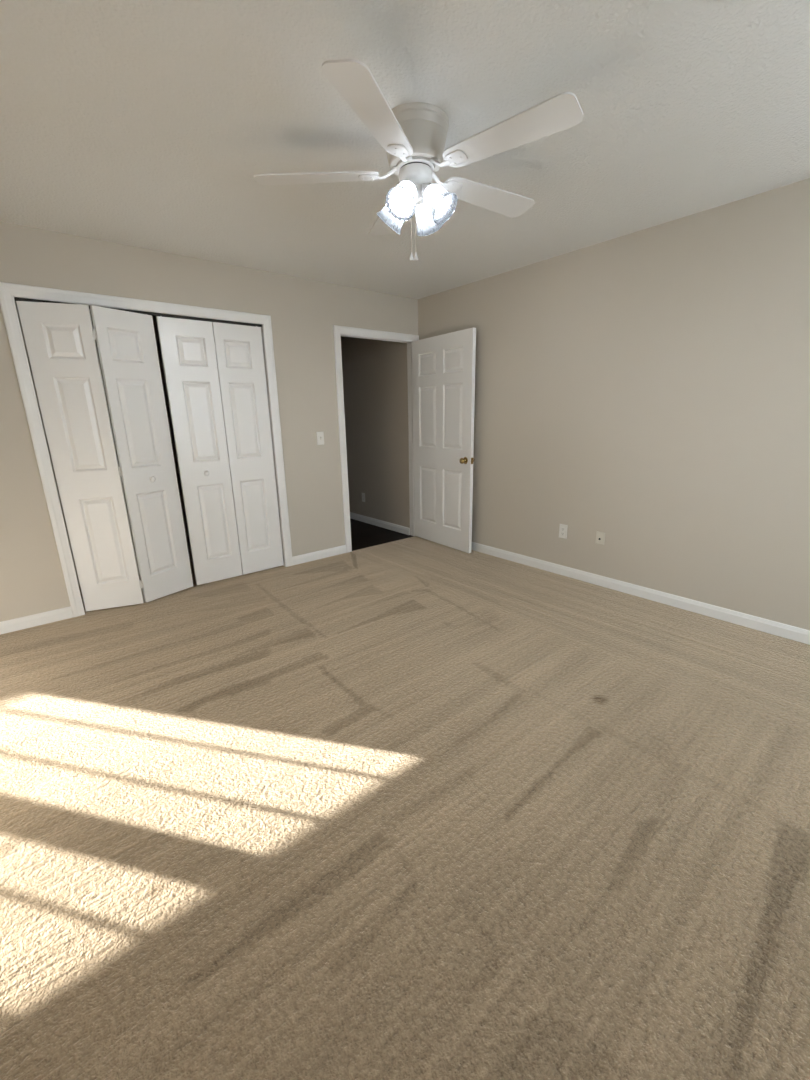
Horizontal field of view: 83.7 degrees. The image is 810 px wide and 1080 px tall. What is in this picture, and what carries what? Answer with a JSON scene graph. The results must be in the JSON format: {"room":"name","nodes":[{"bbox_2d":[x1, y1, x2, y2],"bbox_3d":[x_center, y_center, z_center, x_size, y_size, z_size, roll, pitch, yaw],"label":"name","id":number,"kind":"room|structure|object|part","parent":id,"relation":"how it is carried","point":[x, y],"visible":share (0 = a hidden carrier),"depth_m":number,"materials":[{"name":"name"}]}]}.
{"room":"empty bedroom","nodes":[
{"label":"empty bedroom","id":0,"kind":"room"},
{"bbox_2d":[15,301,192,584],"bbox_3d":[-2.044,-0.877,3.722,2.086,2.440,0.735,-13,20,-38],"label":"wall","id":1,"kind":"structure","parent":0,"point":[153,317],"depth_m":3.89,"materials":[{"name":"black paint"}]},
{"bbox_2d":[0,222,417,621],"bbox_3d":[-1.426,-0.877,3.679,4.000,2.440,0.115,-13,20,-38],"label":"wall","id":2,"kind":"structure","parent":0,"point":[303,312],"depth_m":3.28,"materials":[{"name":"beige paint"}]},
{"bbox_2d":[0,606,72,634],"bbox_3d":[-2.621,0.571,2.950,0.737,0.081,0.014,-13,20,-38],"label":"baseboard","id":3,"kind":"structure","parent":2,"relation":"attached to","point":[16,624],"depth_m":3.05,"materials":[{"name":"white paint"}]},
{"bbox_2d":[16,301,192,610],"bbox_3d":[-1.995,-0.524,3.159,0.730,2.028,0.145,-13,20,-38],"label":"door","id":4,"kind":"structure","parent":2,"relation":"in","point":[60,338],"depth_m":3.10,"materials":[{"name":"white paint"}]},
{"bbox_2d":[15,297,261,326],"bbox_3d":[-1.746,-1.582,3.174,1.528,0.016,0.032,-13,20,-38],"label":"trim","id":5,"kind":"structure","parent":2,"relation":"attached to","point":[16,298],"depth_m":3.22,"materials":[{"name":"black"}]},
{"bbox_2d":[0,282,292,616],"bbox_3d":[-1.745,-0.642,3.456,1.676,2.118,0.132,-13,20,-38],"label":"trim","id":6,"kind":"structure","parent":2,"relation":"attached to","point":[8,291],"depth_m":3.04,"materials":[{"name":"white paint"}]},
{"bbox_2d":[156,316,283,584],"bbox_3d":[-1.427,-0.675,3.664,0.757,2.028,0.061,-13,20,-38],"label":"door","id":7,"kind":"structure","parent":2,"relation":"in","point":[215,376],"depth_m":3.63,"materials":[{"name":"white paint"}]},
{"bbox_2d":[292,545,346,564],"bbox_3d":[-0.819,0.142,4.374,0.584,0.081,0.014,-13,20,-38],"label":"baseboard","id":8,"kind":"structure","parent":2,"relation":"attached to","point":[325,553],"depth_m":4.36,"materials":[{"name":"white paint"}]},
{"bbox_2d":[316,431,323,444],"bbox_3d":[-0.768,-0.930,4.134,0.072,0.117,0.022,-13,20,-38],"label":"light switch","id":9,"kind":"object","parent":2,"relation":"attached to","point":[320,435],"visible":1,"depth_m":4.14,"materials":[{"name":"white plastic"}]},
{"bbox_2d":[333,325,418,552],"bbox_3d":[-0.263,-0.984,4.631,1.002,2.118,0.132,-13,20,-38],"label":"trim","id":10,"kind":"structure","parent":2,"relation":"attached to","point":[338,331],"depth_m":4.39,"materials":[{"name":"white paint"}]},
{"bbox_2d":[412,327,475,552],"bbox_3d":[0.359,-0.941,4.510,0.161,2.028,0.906,-12,19,-34],"label":"door","id":11,"kind":"structure","parent":2,"relation":"in","point":[443,366],"depth_m":4.44,"materials":[{"name":"white paint"}]},
{"bbox_3d":[0.542,-0.739,4.221,0.063,0.066,0.066,-12,19,-34],"label":"knob","id":12,"kind":"part","parent":11,"relation":"part of","materials":[{"name":"gold metal"}]},
{"bbox_2d":[341,336,409,527],"bbox_3d":[-0.843,-1.528,6.016,0.112,2.452,2.885,-13,20,-38],"label":"wall","id":13,"kind":"structure","parent":0,"point":[375,378],"depth_m":5.34,"materials":[{"name":"beige paint"}]},
{"bbox_2d":[350,512,409,534],"bbox_3d":[-0.837,-0.366,6.255,0.014,0.085,2.785,-13,20,-38],"label":"baseboard","id":14,"kind":"structure","parent":13,"relation":"attached to","point":[394,527],"depth_m":5.61,"materials":[{"name":"white paint"}]},
{"bbox_2d":[0,518,809,1079],"bbox_3d":[-0.646,0.572,3.169,4.050,0.112,8.200,-13,20,-38],"label":"floor","id":15,"kind":"structure","parent":0,"point":[412,808],"depth_m":1.49,"materials":[{"name":"beige carpet"}]},
{"bbox_2d":[0,0,809,298],"bbox_3d":[0.241,-1.587,1.357,4.230,0.100,5.430,-13,20,-38],"label":"ceiling","id":16,"kind":"structure","parent":0,"point":[147,124],"depth_m":1.76,"materials":[{"name":"white paint"}]},
{"bbox_2d":[254,59,582,261],"bbox_3d":[0.081,-1.422,1.876,1.246,0.488,1.268,-13,20,-38],"label":"ceiling fan","id":17,"kind":"object","parent":16,"relation":"hanging from","point":[413,135],"visible":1,"depth_m":1.72,"materials":[{"name":"white plastic"}]},
{"bbox_3d":[-0.360,-1.491,1.862,0.507,0.031,0.143,0,15,2],"label":"blade","id":18,"kind":"part","parent":17,"relation":"part of","materials":[{"name":"white wood"}]},
{"bbox_3d":[-0.095,-1.391,1.481,0.143,0.031,0.507,5,16,20],"label":"blade","id":19,"kind":"part","parent":17,"relation":"part of","materials":[{"name":"white wood"}]},
{"bbox_3d":[-0.067,-1.595,2.220,0.143,0.031,0.507,-5,16,-15],"label":"blade","id":20,"kind":"part","parent":17,"relation":"part of","materials":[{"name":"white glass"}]},
{"bbox_3d":[-0.036,-1.397,1.919,0.124,0.118,0.125,50,32,9],"label":"lamp shade","id":21,"kind":"part","parent":17,"relation":"part of","materials":[{"name":"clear glass"}]},
{"bbox_3d":[0.000,-1.364,1.797,0.125,0.118,0.124,7,-27,28],"label":"lamp shade","id":22,"kind":"part","parent":17,"relation":"part of","materials":[{"name":"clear glass"}]},
{"bbox_3d":[0.004,-1.373,1.801,0.044,0.089,0.044,7,-27,28],"label":"bulb","id":23,"kind":"part","parent":17,"relation":"part of","materials":[{"name":"white glass"}]},
{"bbox_3d":[0.026,-1.313,1.872,0.004,0.219,0.004,7,17,27],"label":"pull chain","id":24,"kind":"part","parent":17,"relation":"part of","materials":[{"name":"silver metal"}]},
{"bbox_3d":[0.090,-1.409,1.954,0.125,0.118,0.124,7,62,28],"label":"lamp shade","id":25,"kind":"part","parent":17,"relation":"part of","materials":[{"name":"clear glass"}]},
{"bbox_3d":[0.127,-1.377,1.832,0.124,0.118,0.125,-44,-9,31],"label":"lamp shade","id":26,"kind":"part","parent":17,"relation":"part of","materials":[{"name":"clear glass"}]},
{"bbox_3d":[0.121,-1.384,1.833,0.044,0.089,0.044,-44,-9,31],"label":"bulb","id":27,"kind":"part","parent":17,"relation":"part of","materials":[{"name":"white glass"}]},
{"bbox_3d":[0.378,-1.560,2.061,0.507,0.031,0.143,-11,18,-32],"label":"blade","id":28,"kind":"part","parent":17,"relation":"part of","materials":[{"name":"white wood"}]},
{"bbox_3d":[0.361,-1.434,1.604,0.507,0.031,0.143,11,19,37],"label":"blade","id":29,"kind":"part","parent":17,"relation":"part of","materials":[{"name":"white wood"}]},
{"bbox_2d":[418,178,809,629],"bbox_3d":[1.851,-0.741,2.949,0.115,2.440,5.430,-13,20,-38],"label":"wall","id":30,"kind":"structure","parent":0,"point":[648,389],"depth_m":3.01,"materials":[{"name":"beige paint"}]},
{"bbox_2d":[559,524,567,538],"bbox_3d":[1.306,-0.071,3.740,0.008,0.117,0.072,-13,20,-38],"label":"wall outlet","id":31,"kind":"object","parent":30,"relation":"attached to","point":[562,528],"visible":1,"depth_m":3.73,"materials":[{"name":"white plastic"}]},
{"bbox_2d":[595,531,604,544],"bbox_3d":[1.507,-0.015,3.497,0.015,0.098,0.070,-13,20,-38],"label":"cable jack","id":32,"kind":"object","parent":30,"relation":"attached to","point":[600,536],"visible":1,"depth_m":3.50,"materials":[{"name":"beige plastic"}]},
{"bbox_2d":[472,542,809,644],"bbox_3d":[1.825,0.408,3.224,0.014,0.081,5.200,-13,20,-38],"label":"baseboard","id":33,"kind":"structure","parent":30,"relation":"attached to","point":[794,633],"depth_m":3.21,"materials":[{"name":"white paint"}]}
]}

